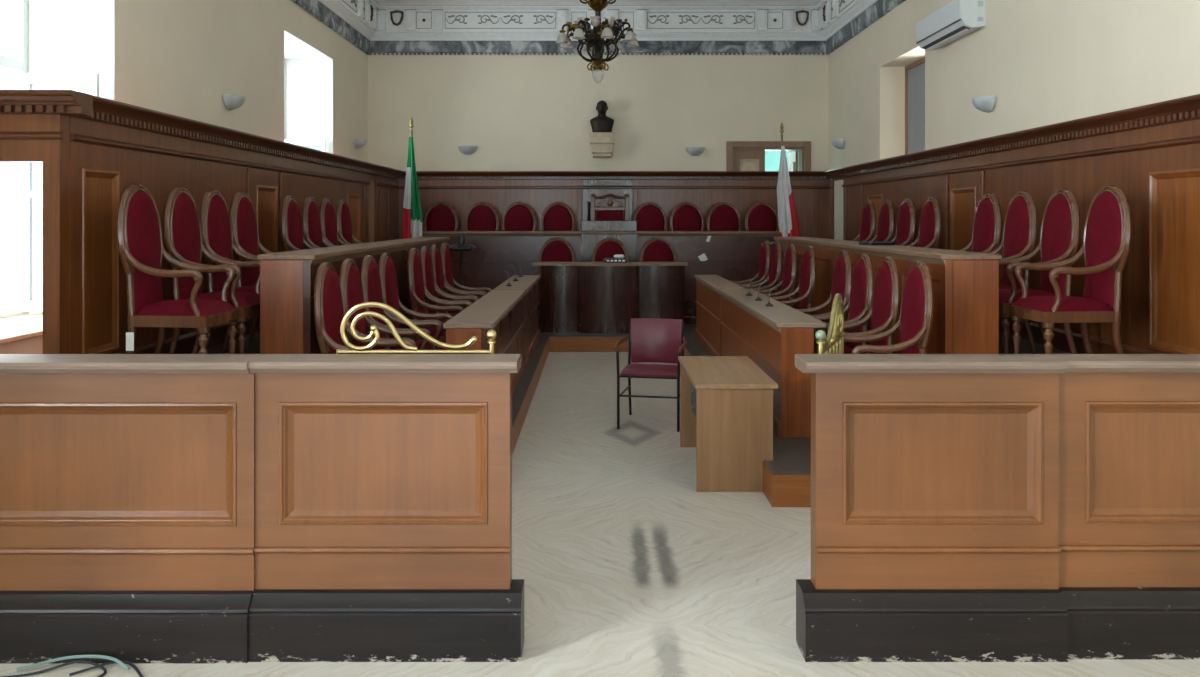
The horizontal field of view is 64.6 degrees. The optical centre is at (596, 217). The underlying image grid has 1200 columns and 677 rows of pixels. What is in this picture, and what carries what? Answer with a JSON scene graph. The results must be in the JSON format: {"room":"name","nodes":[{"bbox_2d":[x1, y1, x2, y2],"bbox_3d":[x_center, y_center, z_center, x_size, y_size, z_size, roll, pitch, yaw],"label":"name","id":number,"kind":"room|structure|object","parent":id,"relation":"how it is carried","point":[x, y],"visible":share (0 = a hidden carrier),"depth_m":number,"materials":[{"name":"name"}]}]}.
{"room":"council chamber","nodes":[
{"label":"council chamber","id":0,"kind":"room"},
{"bbox_2d":[28,0,367,313],"bbox_3d":[-3.990,-0.840,5.700,0.740,4.980,18.600,0,0,0],"label":"wall","id":1,"kind":"structure","parent":0,"point":[180,58],"depth_m":9.28,"materials":[{"name":"beige paint"}]},
{"bbox_2d":[0,90,92,353],"bbox_3d":[-3.235,0.477,5.255,0.769,2.345,0.230,0,0,0],"label":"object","id":2,"kind":"structure","parent":1,"relation":"in","point":[34,124],"depth_m":5.27,"materials":[{"name":"brown wood"}]},
{"bbox_2d":[0,0,98,343],"bbox_3d":[-4.027,-0.715,6.115,0.975,2.930,2.030,0,0,0],"label":"window","id":3,"kind":"structure","parent":1,"relation":"in","point":[15,325],"depth_m":7.01,"materials":[{"name":"white paint"}]},
{"bbox_2d":[0,0,113,353],"bbox_3d":[-3.934,-0.315,6.115,0.652,3.730,2.130,0,0,0],"label":"window reveal","id":4,"kind":"structure","parent":1,"relation":"in","point":[66,36],"depth_m":7.13,"materials":[{"name":"white paint"}]},
{"bbox_2d":[223,94,245,109],"bbox_3d":[-3.535,-1.125,9.300,0.170,0.130,0.300,0,0,0],"label":"wall sconce","id":5,"kind":"object","parent":1,"relation":"attached to","point":[231,102],"visible":1,"depth_m":9.22,"materials":[{"name":"grey ceramic"}]},
{"bbox_2d":[284,59,325,151],"bbox_3d":[-4.027,-0.715,12.015,0.975,2.930,2.030,0,0,0],"label":"window","id":6,"kind":"structure","parent":1,"relation":"in","point":[322,142],"depth_m":12.91,"materials":[{"name":"white paint"}]},
{"bbox_2d":[284,30,332,153],"bbox_3d":[-3.934,-0.315,12.015,0.652,3.730,2.130,0,0,0],"label":"window reveal","id":7,"kind":"structure","parent":1,"relation":"in","point":[309,72],"depth_m":13.03,"materials":[{"name":"white paint"}]},
{"bbox_2d":[291,0,369,54],"bbox_3d":[-3.598,-2.681,5.700,0.045,0.218,18.600,0,0,0],"label":"trim","id":8,"kind":"structure","parent":1,"relation":"attached to","point":[315,8],"depth_m":12.99,"materials":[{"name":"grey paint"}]},
{"bbox_2d":[318,0,384,40],"bbox_3d":[-3.440,-3.060,5.700,0.360,0.540,18.600,0,0,0],"label":"frieze","id":9,"kind":"object","parent":1,"relation":"attached to","point":[361,15],"visible":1,"depth_m":13.83,"materials":[{"name":"white paint"}]},
{"bbox_2d":[197,331,259,353],"bbox_3d":[-2.810,1.225,9.260,1.620,0.470,7.920,0,0,0],"label":"floor","id":10,"kind":"structure","parent":0,"point":[254,347],"depth_m":7.26,"materials":[{"name":"brown wood"}]},
{"bbox_2d":[116,184,238,353],"bbox_3d":[-2.481,0.395,5.655,0.564,1.200,0.531,0,0,0],"label":"velvet armchair","id":11,"kind":"object","parent":10,"relation":"on","point":[142,251],"visible":0.97,"depth_m":5.51,"materials":[{"name":"fabric"}]},
{"bbox_2d":[163,187,259,353],"bbox_3d":[-2.481,0.395,6.242,0.564,1.200,0.531,0,0,0],"label":"velvet armchair","id":12,"kind":"object","parent":10,"relation":"on","point":[182,225],"visible":0.66,"depth_m":6.11,"materials":[{"name":"fabric"}]},
{"bbox_2d":[199,189,259,352],"bbox_3d":[-2.481,0.395,6.781,0.564,1.200,0.531,0,0,0],"label":"velvet armchair","id":13,"kind":"object","parent":10,"relation":"on","point":[217,237],"visible":0.48,"depth_m":6.67,"materials":[{"name":"fabric"}]},
{"bbox_2d":[70,95,404,353],"bbox_3d":[-2.965,0.147,9.811,0.230,1.685,8.878,0,0,0],"label":"wainscot","id":14,"kind":"structure","parent":10,"relation":"on","point":[115,148],"depth_m":6.53,"materials":[{"name":"brown wood"}]},
{"bbox_2d":[230,191,273,342],"bbox_3d":[-2.481,0.395,7.319,0.564,1.200,0.531,0,0,0],"label":"velvet armchair","id":15,"kind":"object","parent":10,"relation":"on","point":[244,225],"visible":0.41,"depth_m":7.22,"materials":[{"name":"fabric"}]},
{"bbox_2d":[281,195,314,250],"bbox_3d":[-2.481,0.395,8.473,0.564,1.200,0.531,0,0,0],"label":"velvet armchair","id":16,"kind":"object","parent":10,"relation":"on","point":[293,238],"visible":0.41,"depth_m":8.35,"materials":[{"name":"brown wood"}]},
{"bbox_2d":[302,197,332,248],"bbox_3d":[-2.481,0.395,9.068,0.564,1.200,0.531,0,0,0],"label":"velvet armchair","id":17,"kind":"object","parent":10,"relation":"on","point":[311,220],"visible":0.41,"depth_m":8.95,"materials":[{"name":"fabric"}]},
{"bbox_2d":[319,198,348,246],"bbox_3d":[-2.481,0.395,9.607,0.564,1.200,0.531,0,0,0],"label":"velvet armchair","id":18,"kind":"object","parent":10,"relation":"on","point":[327,214],"visible":0.34,"depth_m":9.50,"materials":[{"name":"fabric"}]},
{"bbox_2d":[336,199,361,245],"bbox_3d":[-2.481,0.395,10.214,0.564,1.200,0.531,0,0,0],"label":"velvet armchair","id":19,"kind":"object","parent":10,"relation":"on","point":[343,218],"visible":0.39,"depth_m":10.09,"materials":[{"name":"fabric"}]},
{"bbox_2d":[402,117,421,238],"bbox_3d":[-2.506,-0.189,12.860,0.290,2.357,0.280,0,0,0],"label":"flag","id":20,"kind":"object","parent":10,"relation":"on","point":[412,213],"visible":0.96,"depth_m":12.80,"materials":[{"name":"fabric"}]},
{"bbox_2d":[368,53,827,179],"bbox_3d":[-0.145,-0.840,15.150,8.430,4.980,0.300,0,0,0],"label":"wall","id":21,"kind":"structure","parent":0,"point":[523,112],"depth_m":15.00,"materials":[{"name":"beige paint"}]},
{"bbox_2d":[458,146,476,154],"bbox_3d":[-2.037,-1.065,14.915,0.300,0.130,0.170,0,0,0],"label":"wall sconce","id":22,"kind":"object","parent":21,"relation":"attached to","point":[466,150],"visible":1,"depth_m":14.88,"materials":[{"name":"grey ceramic"}]},
{"bbox_2d":[369,41,825,54],"bbox_3d":[0.015,-2.681,14.977,7.270,0.218,0.045,0,0,0],"label":"trim","id":23,"kind":"structure","parent":21,"relation":"attached to","point":[379,47],"depth_m":14.96,"materials":[{"name":"grey paint"}]},
{"bbox_2d":[371,2,824,40],"bbox_3d":[0.015,-3.060,14.820,7.270,0.540,0.360,0,0,0],"label":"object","id":24,"kind":"object","parent":21,"relation":"attached to","point":[396,21],"visible":0.91,"depth_m":14.85,"materials":[{"name":"white paint"}]},
{"bbox_2d":[590,132,613,157],"bbox_3d":[0.079,-1.141,14.860,0.370,0.375,0.280,0,0,0],"label":"wall bracket","id":25,"kind":"object","parent":21,"relation":"attached to","point":[601,143],"visible":1,"depth_m":14.75,"materials":[{"name":"stone"}]},
{"bbox_2d":[590,100,613,131],"bbox_3d":[0.079,-1.582,14.850,0.340,0.506,0.266,0,0,32],"label":"bronze bust","id":26,"kind":"object","parent":25,"relation":"on","point":[601,123],"visible":1,"depth_m":14.77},
{"bbox_2d":[398,171,829,238],"bbox_3d":[0.260,0.147,14.235,6.480,1.685,0.230,0,0,0],"label":"wainscot","id":27,"kind":"structure","parent":21,"relation":"attached to","point":[461,190],"depth_m":14.25,"materials":[{"name":"brown wood"}]},
{"bbox_2d":[686,147,704,155],"bbox_3d":[1.547,-1.045,14.915,0.300,0.130,0.170,0,0,0],"label":"wall sconce","id":28,"kind":"object","parent":21,"relation":"attached to","point":[693,151],"visible":1,"depth_m":14.88,"materials":[{"name":"grey ceramic"}]},
{"bbox_2d":[726,141,810,170],"bbox_3d":[2.705,-0.110,15.405,1.330,2.200,0.890,0,0,0],"label":"door","id":29,"kind":"structure","parent":21,"relation":"in","point":[740,155],"depth_m":15.00,"materials":[{"name":"wood"}]},
{"bbox_2d":[384,0,811,1],"bbox_3d":[-0.145,-3.405,5.700,8.430,0.150,19.200,0,0,0],"label":"ceiling","id":30,"kind":"structure","parent":0,"point":[384,0],"depth_m":14.54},
{"bbox_2d":[556,0,638,82],"bbox_3d":[0.009,-2.266,8.500,0.718,2.126,0.720,0,0,-37],"label":"chandelier","id":31,"kind":"object","parent":30,"relation":"hanging from","point":[594,38],"visible":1,"depth_m":8.43,"materials":[{"name":"metal"}]},
{"bbox_2d":[0,352,1199,676],"bbox_3d":[-0.135,1.700,7.150,8.570,0.100,22.300,0,0,0],"label":"floor","id":32,"kind":"structure","parent":0,"point":[627,569],"depth_m":4.49,"materials":[{"name":"tile"}]},
{"bbox_2d":[1,660,142,676],"bbox_3d":[-1.946,1.637,3.360,0.711,0.025,0.289,0,0,0],"label":"cable","id":33,"kind":"object","parent":32,"relation":"on","point":[96,665],"visible":1,"depth_m":3.45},
{"bbox_2d":[17,655,129,670],"bbox_3d":[-1.900,1.627,3.474,0.405,0.030,0.077,0,0,0],"label":"cable","id":34,"kind":"object","parent":32,"relation":"on","point":[116,660],"visible":1,"depth_m":3.48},
{"bbox_2d":[0,354,523,663],"bbox_3d":[-1.952,1.092,3.624,3.337,1.116,0.221,0,0,0],"label":"wooden barrier","id":35,"kind":"object","parent":32,"relation":"on","point":[155,508],"visible":1,"depth_m":3.60,"materials":[{"name":"brown wood"}]},
{"bbox_2d":[336,302,496,353],"bbox_3d":[-0.720,0.962,3.790,0.642,1.256,0.041,0,0,0],"label":"railing","id":36,"kind":"object","parent":35,"relation":"attached to","point":[491,334],"visible":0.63,"depth_m":3.78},
{"bbox_2d":[615,318,686,431],"bbox_3d":[0.450,1.245,7.655,0.553,0.814,0.580,0,0,11],"label":"armchair","id":37,"kind":"object","parent":32,"relation":"on","point":[652,340],"visible":0.88,"depth_m":7.85,"materials":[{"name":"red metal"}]},
{"bbox_2d":[678,356,777,491],"bbox_3d":[0.839,1.325,6.294,0.502,0.650,1.172,0,0,0],"label":"desk","id":38,"kind":"object","parent":32,"relation":"on","point":[726,402],"visible":0.98,"depth_m":5.72,"materials":[{"name":"brown wood"}]},
{"bbox_2d":[795,354,1199,661],"bbox_3d":[2.212,1.092,3.631,2.875,1.116,0.209,0,0,0],"label":"wooden barrier","id":39,"kind":"object","parent":32,"relation":"on","point":[965,507],"visible":1,"depth_m":3.60,"materials":[{"name":"brown wood"}]},
{"bbox_2d":[815,293,843,353],"bbox_3d":[1.003,0.962,4.058,0.041,1.256,0.642,0,0,22],"label":"gate","id":40,"kind":"object","parent":39,"relation":"attached to","point":[836,324],"visible":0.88,"depth_m":4.11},
{"bbox_2d":[512,324,810,506],"bbox_3d":[0.015,1.555,10.210,7.270,0.190,9.580,0,0,0],"label":"raised platform","id":41,"kind":"structure","parent":0,"point":[786,477],"depth_m":7.32,"materials":[{"name":"brown wood"}]},
{"bbox_2d":[257,237,449,353],"bbox_3d":[-1.966,0.845,8.750,0.368,1.230,5.500,0,0,0],"label":"desk","id":42,"kind":"object","parent":41,"relation":"on","point":[287,278],"depth_m":6.00,"materials":[{"name":"brown wood"}]},
{"bbox_2d":[257,243,402,264],"bbox_3d":[-1.966,0.265,7.375,0.368,0.070,2.750,0,0,0],"label":"countertop","id":43,"kind":"structure","parent":42,"relation":"on","point":[333,253],"depth_m":6.72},
{"bbox_2d":[369,237,449,249],"bbox_3d":[-1.966,0.265,10.127,0.368,0.070,2.746,0,0,0],"label":"countertop","id":44,"kind":"structure","parent":42,"relation":"on","point":[408,243],"depth_m":9.78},
{"bbox_2d":[314,262,413,353],"bbox_3d":[-1.381,0.865,5.743,0.564,1.200,0.531,0,0,0],"label":"velvet armchair","id":45,"kind":"object","parent":41,"relation":"on","point":[328,301],"visible":0.44,"depth_m":5.61,"materials":[{"name":"fabric"}]},
{"bbox_2d":[339,258,428,349],"bbox_3d":[-1.381,0.865,6.273,0.564,1.200,0.531,0,0,0],"label":"velvet armchair","id":46,"kind":"object","parent":41,"relation":"on","point":[350,281],"visible":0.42,"depth_m":6.19,"materials":[{"name":"fabric"}]},
{"bbox_2d":[360,255,441,349],"bbox_3d":[-1.381,0.865,6.818,0.564,1.200,0.531,0,0,0],"label":"velvet armchair","id":47,"kind":"object","parent":41,"relation":"on","point":[370,276],"visible":0.42,"depth_m":6.74,"materials":[{"name":"fabric"}]},
{"bbox_2d":[379,252,452,349],"bbox_3d":[-1.381,0.865,7.364,0.564,1.200,0.531,0,0,0],"label":"velvet armchair","id":48,"kind":"object","parent":41,"relation":"on","point":[387,271],"visible":0.43,"depth_m":7.27,"materials":[{"name":"fabric"}]},
{"bbox_2d":[408,248,470,340],"bbox_3d":[-1.381,0.865,8.480,0.564,1.200,0.531,0,0,0],"label":"velvet armchair","id":49,"kind":"object","parent":41,"relation":"on","point":[417,292],"visible":0.57,"depth_m":8.32,"materials":[{"name":"fabric"}]},
{"bbox_2d":[420,246,478,323],"bbox_3d":[-1.381,0.865,9.027,0.564,1.200,0.531,0,0,0],"label":"velvet armchair","id":50,"kind":"object","parent":41,"relation":"on","point":[430,288],"visible":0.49,"depth_m":8.93,"materials":[{"name":"fabric"}]},
{"bbox_2d":[430,244,484,319],"bbox_3d":[-1.381,0.865,9.588,0.564,1.200,0.531,0,0,0],"label":"velvet armchair","id":51,"kind":"object","parent":41,"relation":"on","point":[435,253],"visible":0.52,"depth_m":9.49,"materials":[{"name":"fabric"}]},
{"bbox_2d":[447,235,476,306],"bbox_3d":[-1.700,0.835,11.741,0.466,1.250,0.354,0,0,0],"label":"stand","id":52,"kind":"object","parent":41,"relation":"on","point":[461,246],"visible":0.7,"depth_m":11.72,"materials":[{"name":"metal"}]},
{"bbox_2d":[440,243,491,313],"bbox_3d":[-1.381,0.865,10.193,0.564,1.200,0.531,0,0,0],"label":"velvet armchair","id":53,"kind":"object","parent":41,"relation":"on","point":[449,280],"visible":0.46,"depth_m":10.08,"materials":[{"name":"fabric"}]},
{"bbox_2d":[443,290,525,394],"bbox_3d":[-0.851,1.077,7.725,0.328,0.765,2.950,0,0,0],"label":"desk","id":54,"kind":"object","parent":41,"relation":"on","point":[501,311],"visible":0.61,"depth_m":7.22,"materials":[{"name":"brown wood"}]},
{"bbox_2d":[443,290,525,330],"bbox_3d":[-0.851,0.730,7.725,0.328,0.070,2.950,0,0,0],"label":"countertop","id":55,"kind":"structure","parent":54,"relation":"on","point":[485,313],"depth_m":7.06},
{"bbox_2d":[493,275,540,367],"bbox_3d":[-0.851,1.077,10.410,0.328,0.765,2.300,0,0,0],"label":"desk","id":56,"kind":"object","parent":41,"relation":"on","point":[531,333],"visible":0.54,"depth_m":10.19,"materials":[{"name":"brown wood"}]},
{"bbox_2d":[493,275,540,295],"bbox_3d":[-0.851,0.730,10.410,0.328,0.070,2.300,0,0,0],"label":"countertop","id":57,"kind":"structure","parent":56,"relation":"on","point":[526,282],"depth_m":10.12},
{"bbox_2d":[538,237,574,328],"bbox_3d":[-0.546,0.865,12.696,0.531,1.200,0.564,0,0,0],"label":"velvet armchair","id":58,"kind":"object","parent":41,"relation":"on","point":[556,249],"visible":0.38,"depth_m":12.89,"materials":[{"name":"fabric"}]},
{"bbox_2d":[422,220,778,323],"bbox_3d":[0.075,0.748,13.216,5.350,1.425,0.288,0,0,0],"label":"desk","id":59,"kind":"object","parent":41,"relation":"on","point":[731,255],"depth_m":13.10,"materials":[{"name":"wood"}]},
{"bbox_2d":[422,231,778,235],"bbox_3d":[0.075,0.220,13.216,5.350,0.070,0.288,0,0,0],"label":"countertop","id":60,"kind":"structure","parent":59,"relation":"on","point":[424,233],"depth_m":13.08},
{"bbox_2d":[532,262,687,332],"bbox_3d":[0.165,1.016,12.190,1.990,0.888,0.440,0,0,0],"label":"desk","id":61,"kind":"object","parent":41,"relation":"on","point":[582,297],"visible":0.89,"depth_m":12.12,"materials":[{"name":"wood"}]},
{"bbox_2d":[532,262,687,265],"bbox_3d":[0.165,0.590,12.190,1.990,0.035,0.440,0,0,0],"label":"countertop","id":62,"kind":"structure","parent":61,"relation":"on","point":[533,263],"depth_m":12.09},
{"bbox_2d":[604,254,627,261],"bbox_3d":[0.241,0.522,12.278,0.310,0.100,0.163,0,0,0],"label":"nameplate","id":63,"kind":"object","parent":61,"relation":"on","point":[617,257],"visible":0.99,"depth_m":12.20,"materials":[{"name":"black plastic"}]},
{"bbox_2d":[591,237,628,261],"bbox_3d":[0.177,0.865,12.696,0.531,1.200,0.564,0,0,0],"label":"velvet armchair","id":64,"kind":"object","parent":41,"relation":"on","point":[607,247],"visible":0.16,"depth_m":12.90,"materials":[{"name":"fabric"}]},
{"bbox_2d":[640,237,676,261],"bbox_3d":[0.833,0.865,12.696,0.531,1.200,0.564,0,0,0],"label":"velvet armchair","id":65,"kind":"object","parent":41,"relation":"on","point":[657,249],"visible":0.25,"depth_m":12.90,"materials":[{"name":"fabric"}]},
{"bbox_2d":[694,275,744,355],"bbox_3d":[1.331,1.077,10.510,0.278,0.765,2.280,0,0,0],"label":"desk","id":66,"kind":"object","parent":41,"relation":"on","point":[708,331],"visible":0.69,"depth_m":10.30,"materials":[{"name":"brown wood"}]},
{"bbox_2d":[694,275,744,294],"bbox_3d":[1.331,0.730,10.510,0.278,0.070,2.280,0,0,0],"label":"countertop","id":67,"kind":"structure","parent":66,"relation":"on","point":[713,282],"depth_m":10.24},
{"bbox_2d":[731,240,769,287],"bbox_3d":[1.761,0.865,11.310,0.564,1.200,0.531,0,0,0],"label":"velvet armchair","id":68,"kind":"object","parent":41,"relation":"on","point":[764,262],"visible":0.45,"depth_m":11.17,"materials":[{"name":"brown wood"}]},
{"bbox_2d":[739,242,781,293],"bbox_3d":[1.761,0.865,10.615,0.564,1.200,0.531,0,0,0],"label":"velvet armchair","id":69,"kind":"object","parent":41,"relation":"on","point":[775,268],"visible":0.44,"depth_m":10.47,"materials":[{"name":"brown wood"}]},
{"bbox_2d":[719,289,825,437],"bbox_3d":[1.356,1.077,7.800,0.328,0.765,3.000,0,0,0],"label":"desk","id":70,"kind":"object","parent":41,"relation":"on","point":[771,337],"visible":0.78,"depth_m":6.49,"materials":[{"name":"brown wood"}]},
{"bbox_2d":[719,289,825,332],"bbox_3d":[1.356,0.730,7.800,0.328,0.070,3.000,0,0,0],"label":"countertop","id":71,"kind":"structure","parent":70,"relation":"on","point":[778,316],"depth_m":7.14,"materials":[{"name":"wood"}]},
{"bbox_2d":[755,244,796,306],"bbox_3d":[1.761,0.865,9.845,0.564,1.200,0.531,0,0,0],"label":"velvet armchair","id":72,"kind":"object","parent":41,"relation":"on","point":[788,281],"visible":0.42,"depth_m":9.70,"materials":[{"name":"fabric"}]},
{"bbox_2d":[770,246,815,314],"bbox_3d":[1.761,0.865,9.006,0.564,1.200,0.531,0,0,0],"label":"velvet armchair","id":73,"kind":"object","parent":41,"relation":"on","point":[806,286],"visible":0.5,"depth_m":8.86,"materials":[{"name":"fabric"}]},
{"bbox_2d":[796,250,851,344],"bbox_3d":[1.761,0.865,7.754,0.564,1.200,0.531,0,0,0],"label":"velvet armchair","id":74,"kind":"object","parent":41,"relation":"on","point":[842,274],"visible":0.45,"depth_m":7.64,"materials":[{"name":"fabric"}]},
{"bbox_2d":[812,253,873,353],"bbox_3d":[1.761,0.865,7.169,0.564,1.200,0.531,0,0,0],"label":"velvet armchair","id":75,"kind":"object","parent":41,"relation":"on","point":[859,305],"visible":0.43,"depth_m":7.04,"materials":[{"name":"fabric"}]},
{"bbox_2d":[814,256,899,353],"bbox_3d":[1.761,0.865,6.574,0.564,1.200,0.531,0,0,0],"label":"velvet armchair","id":76,"kind":"object","parent":41,"relation":"on","point":[884,310],"visible":0.42,"depth_m":6.45,"materials":[{"name":"fabric"}]},
{"bbox_2d":[835,260,933,353],"bbox_3d":[1.761,0.865,5.937,0.564,1.200,0.531,0,0,0],"label":"velvet armchair","id":77,"kind":"object","parent":41,"relation":"on","point":[914,322],"visible":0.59,"depth_m":5.81,"materials":[{"name":"fabric"}]},
{"bbox_2d":[773,237,1001,353],"bbox_3d":[2.366,0.845,8.850,0.388,1.230,5.700,0,0,0],"label":"desk","id":78,"kind":"object","parent":41,"relation":"on","point":[965,320],"depth_m":6.03,"materials":[{"name":"brown wood"}]},
{"bbox_2d":[773,237,858,249],"bbox_3d":[2.366,0.265,10.275,0.388,0.070,2.850,0,0,0],"label":"countertop","id":79,"kind":"structure","parent":78,"relation":"on","point":[822,243],"depth_m":9.95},
{"bbox_2d":[859,242,894,244],"bbox_3d":[2.380,0.217,8.079,0.240,0.025,0.180,0,0,-17],"label":"folder","id":80,"kind":"object","parent":78,"relation":"on","point":[860,243],"visible":0.96,"depth_m":8.00,"materials":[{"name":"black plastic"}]},
{"bbox_2d":[830,243,1001,264],"bbox_3d":[2.366,0.265,7.423,0.388,0.070,2.846,0,0,0],"label":"countertop","id":81,"kind":"structure","parent":78,"relation":"on","point":[928,255],"depth_m":6.72,"materials":[{"name":"wood"}]},
{"bbox_2d":[828,0,1199,179],"bbox_3d":[3.860,-0.840,5.700,0.420,4.980,18.600,0,0,0],"label":"wall","id":82,"kind":"structure","parent":0,"point":[1044,62],"depth_m":8.35,"materials":[{"name":"beige paint"}]},
{"bbox_2d":[811,0,877,40],"bbox_3d":[3.470,-3.060,5.700,0.360,0.540,18.600,0,0,0],"label":"frieze","id":83,"kind":"object","parent":82,"relation":"attached to","point":[834,15],"visible":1,"depth_m":13.83,"materials":[{"name":"white paint"}]},
{"bbox_2d":[826,0,905,54],"bbox_3d":[3.627,-2.681,5.700,0.045,0.218,18.600,0,0,0],"label":"trim","id":84,"kind":"structure","parent":82,"relation":"attached to","point":[880,8],"depth_m":12.97,"materials":[{"name":"grey paint"}]},
{"bbox_2d":[905,57,924,153],"bbox_3d":[4.415,-0.500,11.410,0.890,2.900,1.680,0,0,0],"label":"window","id":85,"kind":"structure","parent":82,"relation":"in","point":[914,72],"depth_m":11.88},
{"bbox_2d":[916,0,984,50],"bbox_3d":[3.530,-1.939,9.550,0.240,0.322,1.252,0,0,0],"label":"air conditioner","id":86,"kind":"object","parent":82,"relation":"attached to","point":[956,19],"visible":1,"depth_m":9.27,"materials":[{"name":"white plastic"}]},
{"bbox_2d":[972,96,995,112],"bbox_3d":[3.565,-1.045,8.800,0.170,0.130,0.300,0,0,0],"label":"wall sconce","id":87,"kind":"object","parent":82,"relation":"attached to","point":[984,104],"visible":1,"depth_m":8.71,"materials":[{"name":"grey ceramic"}]},
{"bbox_2d":[824,94,1199,353],"bbox_3d":[3.486,0.147,9.224,0.230,1.685,10.050,0,0,0],"label":"wainscot","id":88,"kind":"structure","parent":82,"relation":"attached to","point":[1151,152],"depth_m":6.62,"materials":[{"name":"brown wood"}]},
{"bbox_2d":[999,332,1070,353],"bbox_3d":[3.025,1.225,9.110,1.250,0.470,8.220,0,0,0],"label":"floor","id":89,"kind":"structure","parent":0,"point":[1025,348],"depth_m":7.15,"materials":[{"name":"brown wood"}]},
{"bbox_2d":[777,122,800,236],"bbox_3d":[2.588,-0.155,12.860,0.331,2.290,0.280,0,0,0],"label":"flag","id":90,"kind":"object","parent":89,"relation":"on","point":[787,217],"visible":0.91,"depth_m":12.80,"materials":[{"name":"fabric"}]},
{"bbox_2d":[851,200,875,241],"bbox_3d":[2.931,0.395,11.113,0.564,1.200,0.531,0,0,0],"label":"velvet armchair","id":91,"kind":"object","parent":89,"relation":"on","point":[868,219],"visible":0.33,"depth_m":10.99,"materials":[{"name":"fabric"}]},
{"bbox_2d":[869,199,894,241],"bbox_3d":[2.931,0.395,10.421,0.564,1.200,0.531,0,0,0],"label":"velvet armchair","id":92,"kind":"object","parent":89,"relation":"on","point":[886,220],"visible":0.3,"depth_m":10.30,"materials":[{"name":"fabric"}]},
{"bbox_2d":[890,198,915,245],"bbox_3d":[2.931,0.395,9.747,0.564,1.200,0.531,0,0,0],"label":"velvet armchair","id":93,"kind":"object","parent":89,"relation":"on","point":[906,221],"visible":0.38,"depth_m":9.62,"materials":[{"name":"fabric"}]},
{"bbox_2d":[908,197,940,248],"bbox_3d":[2.931,0.395,9.044,0.564,1.200,0.531,0,0,0],"label":"velvet armchair","id":94,"kind":"object","parent":89,"relation":"on","point":[930,220],"visible":0.41,"depth_m":8.93,"materials":[{"name":"fabric"}]},
{"bbox_2d":[958,193,1001,342],"bbox_3d":[2.931,0.395,7.721,0.564,1.200,0.531,0,0,0],"label":"velvet armchair","id":95,"kind":"object","parent":89,"relation":"on","point":[987,224],"visible":0.38,"depth_m":7.62,"materials":[{"name":"fabric"}]},
{"bbox_2d":[990,191,1036,353],"bbox_3d":[2.931,0.395,7.119,0.564,1.200,0.531,0,0,0],"label":"velvet armchair","id":96,"kind":"object","parent":89,"relation":"on","point":[1020,223],"visible":0.45,"depth_m":7.00,"materials":[{"name":"fabric"}]},
{"bbox_2d":[999,188,1080,353],"bbox_3d":[2.931,0.395,6.505,0.564,1.200,0.531,0,0,0],"label":"velvet armchair","id":97,"kind":"object","parent":89,"relation":"on","point":[1060,224],"visible":0.71,"depth_m":6.36,"materials":[{"name":"fabric"}]},
{"bbox_2d":[1010,185,1131,353],"bbox_3d":[2.931,0.395,5.906,0.564,1.200,0.531,0,0,0],"label":"velvet armchair","id":98,"kind":"object","parent":89,"relation":"on","point":[1105,248],"visible":0.94,"depth_m":5.77,"materials":[{"name":"fabric"}]},
{"bbox_3d":[0.015,1.225,14.110,7.270,0.470,1.780,0,0,0],"label":"floor","id":99,"kind":"structure","parent":0,"visible":0},
{"bbox_2d":[424,202,457,230],"bbox_3d":[-2.275,0.364,13.616,0.531,1.200,0.564,0,0,0],"label":"velvet armchair","id":100,"kind":"object","parent":99,"relation":"on","point":[441,216],"visible":0.29,"depth_m":13.81,"materials":[{"name":"fabric"}]},
{"bbox_2d":[465,202,498,230],"bbox_3d":[-1.677,0.364,13.616,0.531,1.200,0.564,0,0,0],"label":"velvet armchair","id":101,"kind":"object","parent":99,"relation":"on","point":[482,216],"visible":0.34,"depth_m":13.81,"materials":[{"name":"fabric"}]},
{"bbox_2d":[502,202,535,230],"bbox_3d":[-1.138,0.364,13.616,0.531,1.200,0.564,0,0,0],"label":"velvet armchair","id":102,"kind":"object","parent":99,"relation":"on","point":[519,216],"visible":0.33,"depth_m":13.81,"materials":[{"name":"fabric"}]},
{"bbox_2d":[541,202,574,230],"bbox_3d":[-0.569,0.364,13.616,0.531,1.200,0.564,0,0,0],"label":"velvet armchair","id":103,"kind":"object","parent":99,"relation":"on","point":[558,216],"visible":0.29,"depth_m":13.81,"materials":[{"name":"fabric"}]},
{"bbox_2d":[591,193,628,219],"bbox_3d":[0.190,0.315,13.627,0.590,1.350,0.494,0,0,0],"label":"armchair","id":104,"kind":"object","parent":99,"relation":"on","point":[607,209],"visible":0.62,"depth_m":13.82,"materials":[{"name":"brown wood"}]},
{"bbox_2d":[633,202,666,230],"bbox_3d":[0.772,0.364,13.616,0.531,1.200,0.564,0,0,0],"label":"velvet armchair","id":105,"kind":"object","parent":99,"relation":"on","point":[649,216],"visible":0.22,"depth_m":13.81,"materials":[{"name":"fabric"}]},
{"bbox_2d":[670,202,703,230],"bbox_3d":[1.311,0.364,13.616,0.531,1.200,0.564,0,0,0],"label":"velvet armchair","id":106,"kind":"object","parent":99,"relation":"on","point":[686,216],"visible":0.34,"depth_m":13.81,"materials":[{"name":"fabric"}]},
{"bbox_2d":[707,202,740,230],"bbox_3d":[1.851,0.364,13.616,0.531,1.200,0.564,0,0,0],"label":"velvet armchair","id":107,"kind":"object","parent":99,"relation":"on","point":[723,216],"visible":0.33,"depth_m":13.81,"materials":[{"name":"fabric"}]},
{"bbox_2d":[745,202,778,230],"bbox_3d":[2.405,0.364,13.616,0.531,1.200,0.564,0,0,0],"label":"velvet armchair","id":108,"kind":"object","parent":99,"relation":"on","point":[761,216],"visible":0.3,"depth_m":13.81,"materials":[{"name":"fabric"}]},
{"label":"outside","id":109,"kind":"structure","parent":0,"visible":0},
{"bbox_2d":[765,151,793,170],"bbox_3d":[2.600,-0.100,16.800,3.000,3.500,3.000,0,0,0],"label":"wall","id":110,"kind":"structure","parent":109,"point":[772,158],"depth_m":18.20,"materials":[{"name":"teal paint"}]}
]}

